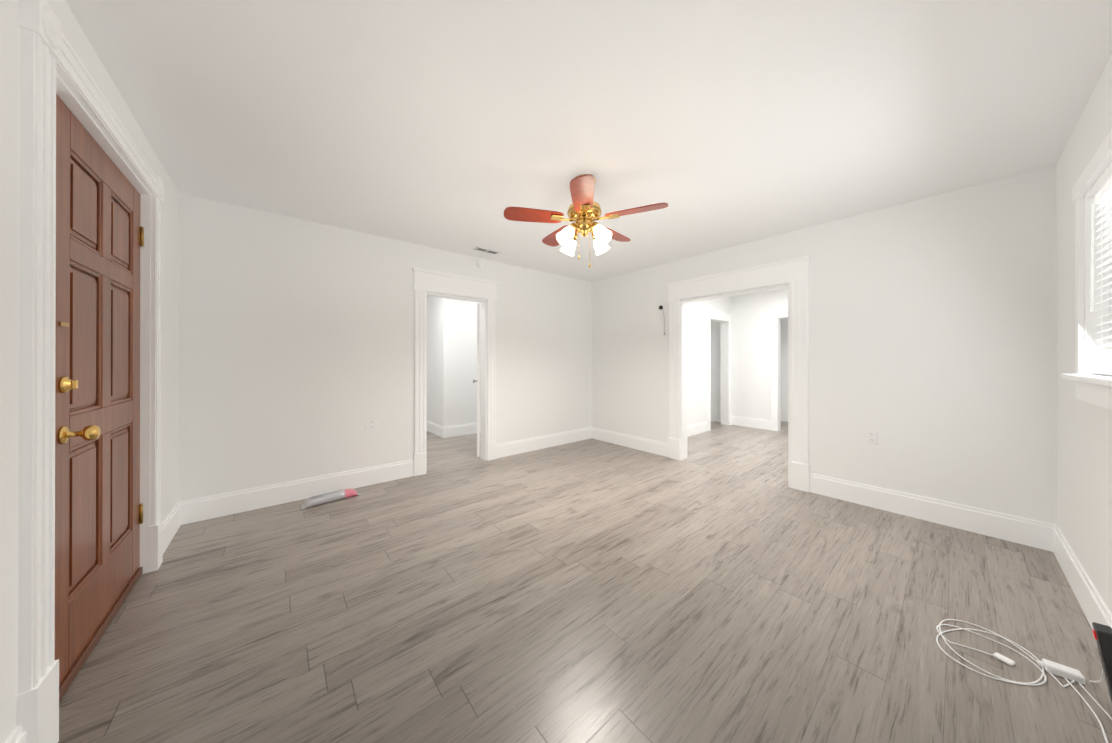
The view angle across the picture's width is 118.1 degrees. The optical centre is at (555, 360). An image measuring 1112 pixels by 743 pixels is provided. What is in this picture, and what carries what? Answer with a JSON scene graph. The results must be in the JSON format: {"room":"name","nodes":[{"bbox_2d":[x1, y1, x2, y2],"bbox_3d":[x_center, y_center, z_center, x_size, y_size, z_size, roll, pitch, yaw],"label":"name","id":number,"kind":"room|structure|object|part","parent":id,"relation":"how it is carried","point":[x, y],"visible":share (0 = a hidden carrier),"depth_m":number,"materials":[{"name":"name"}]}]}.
{"room":"empty living room","nodes":[
{"label":"empty living room","id":0,"kind":"room"},
{"bbox_2d":[0,0,178,742],"bbox_3d":[-1.596,-0.017,0.884,0.140,2.550,4.520,0,0,-40],"label":"wall","id":1,"kind":"structure","parent":0,"point":[74,34],"depth_m":0.97,"materials":[{"name":"white paint"}]},
{"bbox_2d":[5,725,26,742],"bbox_3d":[-0.893,1.166,0.158,0.016,0.180,2.168,0,0,-40],"label":"baseboard","id":2,"kind":"structure","parent":1,"relation":"attached to","point":[17,736],"depth_m":0.97,"materials":[{"name":"white paint"}]},
{"bbox_2d":[17,0,164,742],"bbox_3d":[-2.087,0.069,1.486,0.216,2.380,1.409,0,0,-40],"label":"door frame","id":3,"kind":"structure","parent":1,"relation":"attached to","point":[47,52],"depth_m":1.05,"materials":[{"name":"white paint"}]},
{"bbox_2d":[55,94,143,701],"bbox_3d":[-2.114,0.138,1.595,0.131,2.237,0.994,0,0,-40],"label":"entry door","id":4,"kind":"structure","parent":1,"relation":"in","point":[98,505],"depth_m":1.47,"materials":[{"name":"brown wood"}]},
{"bbox_2d":[163,500,184,553],"bbox_3d":[-2.674,1.171,2.300,0.016,0.180,0.599,0,0,-40],"label":"baseboard","id":5,"kind":"structure","parent":1,"relation":"attached to","point":[176,518],"depth_m":2.38,"materials":[{"name":"white paint"}]},
{"bbox_2d":[178,193,591,501],"bbox_3d":[-1.147,-0.011,4.106,4.670,2.550,0.140,0,0,-40],"label":"wall","id":6,"kind":"structure","parent":0,"point":[296,350],"depth_m":3.12,"materials":[{"name":"white paint"}]},
{"bbox_2d":[185,459,413,523],"bbox_3d":[-2.228,1.172,3.104,1.730,0.180,0.016,0,0,-40],"label":"baseboard","id":7,"kind":"structure","parent":6,"relation":"attached to","point":[219,505],"depth_m":2.97,"materials":[{"name":"white paint"}]},
{"bbox_2d":[365,420,377,428],"bbox_3d":[-1.880,0.653,3.398,0.115,0.082,0.009,0,0,-40],"label":"outlet","id":8,"kind":"object","parent":6,"relation":"attached to","point":[371,424],"visible":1,"depth_m":3.40,"materials":[{"name":"white plastic"}]},
{"bbox_2d":[412,267,497,475],"bbox_3d":[-1.208,0.124,4.030,1.050,2.280,0.184,0,0,-40],"label":"trim","id":9,"kind":"structure","parent":6,"relation":"attached to","point":[425,281],"depth_m":3.96,"materials":[{"name":"white paint"}]},
{"bbox_2d":[473,303,479,456],"bbox_3d":[-1.091,0.256,4.696,0.365,2.000,0.673,0,0,-40],"label":"hall door","id":10,"kind":"structure","parent":6,"relation":"in","point":[478,380],"depth_m":4.33,"materials":[{"name":"white paint"}]},
{"bbox_2d":[477,260,483,267],"bbox_3d":[-0.944,-1.210,4.168,0.096,0.096,0.028,0,0,-40],"label":"smoke detector","id":11,"kind":"object","parent":6,"relation":"attached to","point":[480,263],"visible":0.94,"depth_m":4.15,"materials":[{"name":"white plastic"}]},
{"bbox_2d":[497,427,592,457],"bbox_3d":[-0.094,1.176,4.878,1.780,0.180,0.016,0,0,-40],"label":"baseboard","id":12,"kind":"structure","parent":6,"relation":"attached to","point":[541,442],"depth_m":4.78,"materials":[{"name":"white paint"}]},
{"bbox_2d":[427,296,438,424],"bbox_3d":[-2.463,-0.006,6.322,0.140,2.550,1.770,0,0,-40],"label":"wall","id":13,"kind":"structure","parent":0,"point":[432,302],"depth_m":5.83,"materials":[{"name":"white paint"}]},
{"bbox_2d":[427,421,441,437],"bbox_3d":[-2.431,1.178,6.158,0.016,0.180,1.780,0,0,-40],"label":"baseboard","id":14,"kind":"structure","parent":13,"relation":"attached to","point":[436,429],"depth_m":5.74,"materials":[{"name":"white paint"}]},
{"bbox_2d":[439,298,478,426],"bbox_3d":[-1.092,-0.007,6.181,2.070,2.550,0.140,0,0,-40],"label":"wall","id":15,"kind":"structure","parent":0,"point":[451,360],"depth_m":5.62,"materials":[{"name":"white paint"}]},
{"bbox_2d":[442,423,476,437],"bbox_3d":[-1.102,1.178,6.069,1.946,0.180,0.016,0,0,-40],"label":"baseboard","id":16,"kind":"structure","parent":15,"relation":"attached to","point":[450,431],"depth_m":5.62,"materials":[{"name":"white paint"}]},
{"bbox_2d":[58,421,1111,742],"bbox_3d":[0.574,1.315,4.481,10.200,0.100,9.400,0,0,-40],"label":"floor","id":17,"kind":"structure","parent":0,"point":[722,583],"depth_m":1.61,"materials":[{"name":"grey wood"}]},
{"bbox_2d":[300,489,360,509],"bbox_3d":[-2.025,1.228,3.009,0.119,0.066,0.450,0,0,44],"label":"package","id":18,"kind":"object","parent":17,"relation":"on","point":[326,497],"visible":1,"depth_m":2.96,"materials":[{"name":"grey"}]},
{"bbox_2d":[936,619,1111,742],"bbox_3d":[1.774,1.183,1.278,0.730,0.151,0.428,0,0,-40],"label":"cord","id":19,"kind":"object","parent":17,"relation":"on","point":[1039,679],"visible":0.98,"depth_m":1.36,"materials":[{"name":"white plastic"}]},
{"bbox_2d":[993,652,1084,684],"bbox_3d":[1.963,1.242,1.363,0.239,0.031,0.067,0,0,25],"label":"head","id":20,"kind":"object","parent":17,"relation":"on","point":[1061,670],"visible":0.96,"depth_m":1.33},
{"bbox_2d":[1092,622,1111,701],"bbox_3d":[2.000,1.113,1.196,0.068,0.287,0.079,0,0,-40],"label":"power strip","id":21,"kind":"object","parent":17,"relation":"on","point":[1102,633],"visible":1,"depth_m":1.19,"materials":[{"name":"black plastic"}]},
{"bbox_2d":[65,0,1111,281],"bbox_3d":[0.574,-1.335,4.487,10.200,0.100,9.400,0,0,-40],"label":"ceiling","id":22,"kind":"structure","parent":0,"point":[457,126],"depth_m":1.69,"materials":[{"name":"white paint"}]},
{"bbox_2d":[473,246,500,254],"bbox_3d":[-0.808,-1.282,3.896,0.300,0.008,0.120,0,0,-40],"label":"ceiling vent","id":23,"kind":"object","parent":22,"relation":"in","point":[485,250],"visible":1,"depth_m":3.89,"materials":[{"name":"white plastic"}]},
{"bbox_2d":[504,174,667,267],"bbox_3d":[0.210,-0.977,2.414,1.082,0.625,1.088,0,0,-40],"label":"fan","id":24,"kind":"object","parent":22,"relation":"hanging from","point":[584,212],"depth_m":2.29,"materials":[{"name":"brown wood"}]},
{"bbox_3d":[0.203,-0.858,2.382,0.378,0.145,0.378,0,0,6],"label":"fan shade","id":25,"kind":"part","parent":24,"relation":"part of","materials":[{"name":"white glass"}]},
{"bbox_2d":[687,297,730,424],"bbox_3d":[2.333,-0.007,5.778,2.820,2.550,0.140,0,0,-40],"label":"wall","id":26,"kind":"structure","parent":0,"point":[696,311],"depth_m":5.97,"materials":[{"name":"white paint"}]},
{"bbox_2d":[688,421,706,436],"bbox_3d":[2.006,1.177,5.402,1.840,0.180,0.016,0,0,-40],"label":"baseboard","id":27,"kind":"structure","parent":26,"relation":"attached to","point":[696,428],"depth_m":5.75,"materials":[{"name":"white paint"}]},
{"bbox_2d":[706,309,730,430],"bbox_3d":[3.093,0.169,6.303,0.980,2.200,0.024,0,0,-40],"label":"door frame","id":28,"kind":"structure","parent":26,"relation":"attached to","point":[710,314],"depth_m":6.05,"materials":[{"name":"white paint"}]},
{"bbox_2d":[731,288,787,430],"bbox_3d":[4.159,-0.007,5.905,0.150,2.550,4.880,0,0,-40],"label":"wall","id":29,"kind":"structure","parent":0,"point":[750,362],"depth_m":6.35,"materials":[{"name":"white paint"}]},
{"bbox_2d":[731,416,770,429],"bbox_3d":[3.690,1.179,6.352,0.016,0.180,0.710,0,0,-40],"label":"baseboard","id":30,"kind":"structure","parent":29,"relation":"attached to","point":[735,420],"depth_m":6.32,"materials":[{"name":"white paint"}]},
{"bbox_2d":[770,308,787,430],"bbox_3d":[4.228,0.168,5.702,0.024,2.200,0.980,0,0,-40],"label":"door frame","id":31,"kind":"structure","parent":29,"relation":"attached to","point":[775,314],"depth_m":6.02,"materials":[{"name":"white paint"}]},
{"bbox_2d":[592,165,1056,524],"bbox_3d":[2.039,-0.011,3.817,0.140,2.550,4.380,0,0,-40],"label":"wall","id":32,"kind":"structure","parent":0,"point":[932,340],"depth_m":2.67,"materials":[{"name":"white paint"}]},
{"bbox_2d":[593,427,667,456],"bbox_3d":[1.042,1.176,4.891,0.016,0.180,1.370,0,0,-40],"label":"baseboard","id":33,"kind":"structure","parent":32,"relation":"attached to","point":[643,444],"depth_m":4.81,"materials":[{"name":"white paint"}]},
{"bbox_2d":[659,305,664,334],"bbox_3d":[1.401,-0.533,4.423,0.066,0.397,0.067,0,0,-40],"label":"doorbell","id":34,"kind":"object","parent":32,"relation":"attached to","point":[661,307],"visible":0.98,"depth_m":4.42,"materials":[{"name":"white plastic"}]},
{"bbox_2d":[667,255,810,491],"bbox_3d":[2.005,0.129,3.827,0.184,2.270,1.530,0,0,-40],"label":"trim","id":35,"kind":"structure","parent":32,"relation":"attached to","point":[794,273],"depth_m":3.46,"materials":[{"name":"white paint"}]},
{"bbox_2d":[866,430,877,444],"bbox_3d":[2.724,0.662,2.876,0.009,0.116,0.072,0,0,-40],"label":"outlet","id":36,"kind":"object","parent":32,"relation":"attached to","point":[871,437],"visible":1,"depth_m":2.87,"materials":[{"name":"white plastic"}]},
{"bbox_2d":[809,473,1048,550],"bbox_3d":[2.855,1.172,2.711,0.016,0.180,1.300,0,0,-40],"label":"baseboard","id":37,"kind":"structure","parent":32,"relation":"attached to","point":[1027,533],"depth_m":2.57,"materials":[{"name":"white paint"}]},
{"bbox_2d":[1056,55,1111,613],"bbox_3d":[1.599,-0.018,0.694,4.530,2.550,0.140,0,0,-40],"label":"wall","id":38,"kind":"structure","parent":0,"point":[1084,476],"depth_m":1.79,"materials":[{"name":"white paint"}]},
{"bbox_2d":[1049,523,1111,629],"bbox_3d":[1.550,1.168,0.751,4.530,0.180,0.016,0,0,-40],"label":"baseboard","id":39,"kind":"structure","parent":38,"relation":"attached to","point":[1093,606],"depth_m":1.74,"materials":[{"name":"white paint"}]},
{"bbox_2d":[1061,130,1111,409],"bbox_3d":[2.222,-0.359,1.251,1.490,1.115,0.200,0,0,-40],"label":"window","id":40,"kind":"structure","parent":38,"relation":"in","point":[1090,183],"depth_m":1.67,"materials":[{"name":"white paint"}]},
{"bbox_2d":[1090,177,1111,374],"bbox_3d":[2.220,-0.380,1.254,1.260,0.889,0.070,0,0,-40],"label":"window blind","id":41,"kind":"object","parent":40,"relation":"attached to","point":[1103,196],"visible":1,"depth_m":1.60,"materials":[{"name":"white plastic"}]}
]}

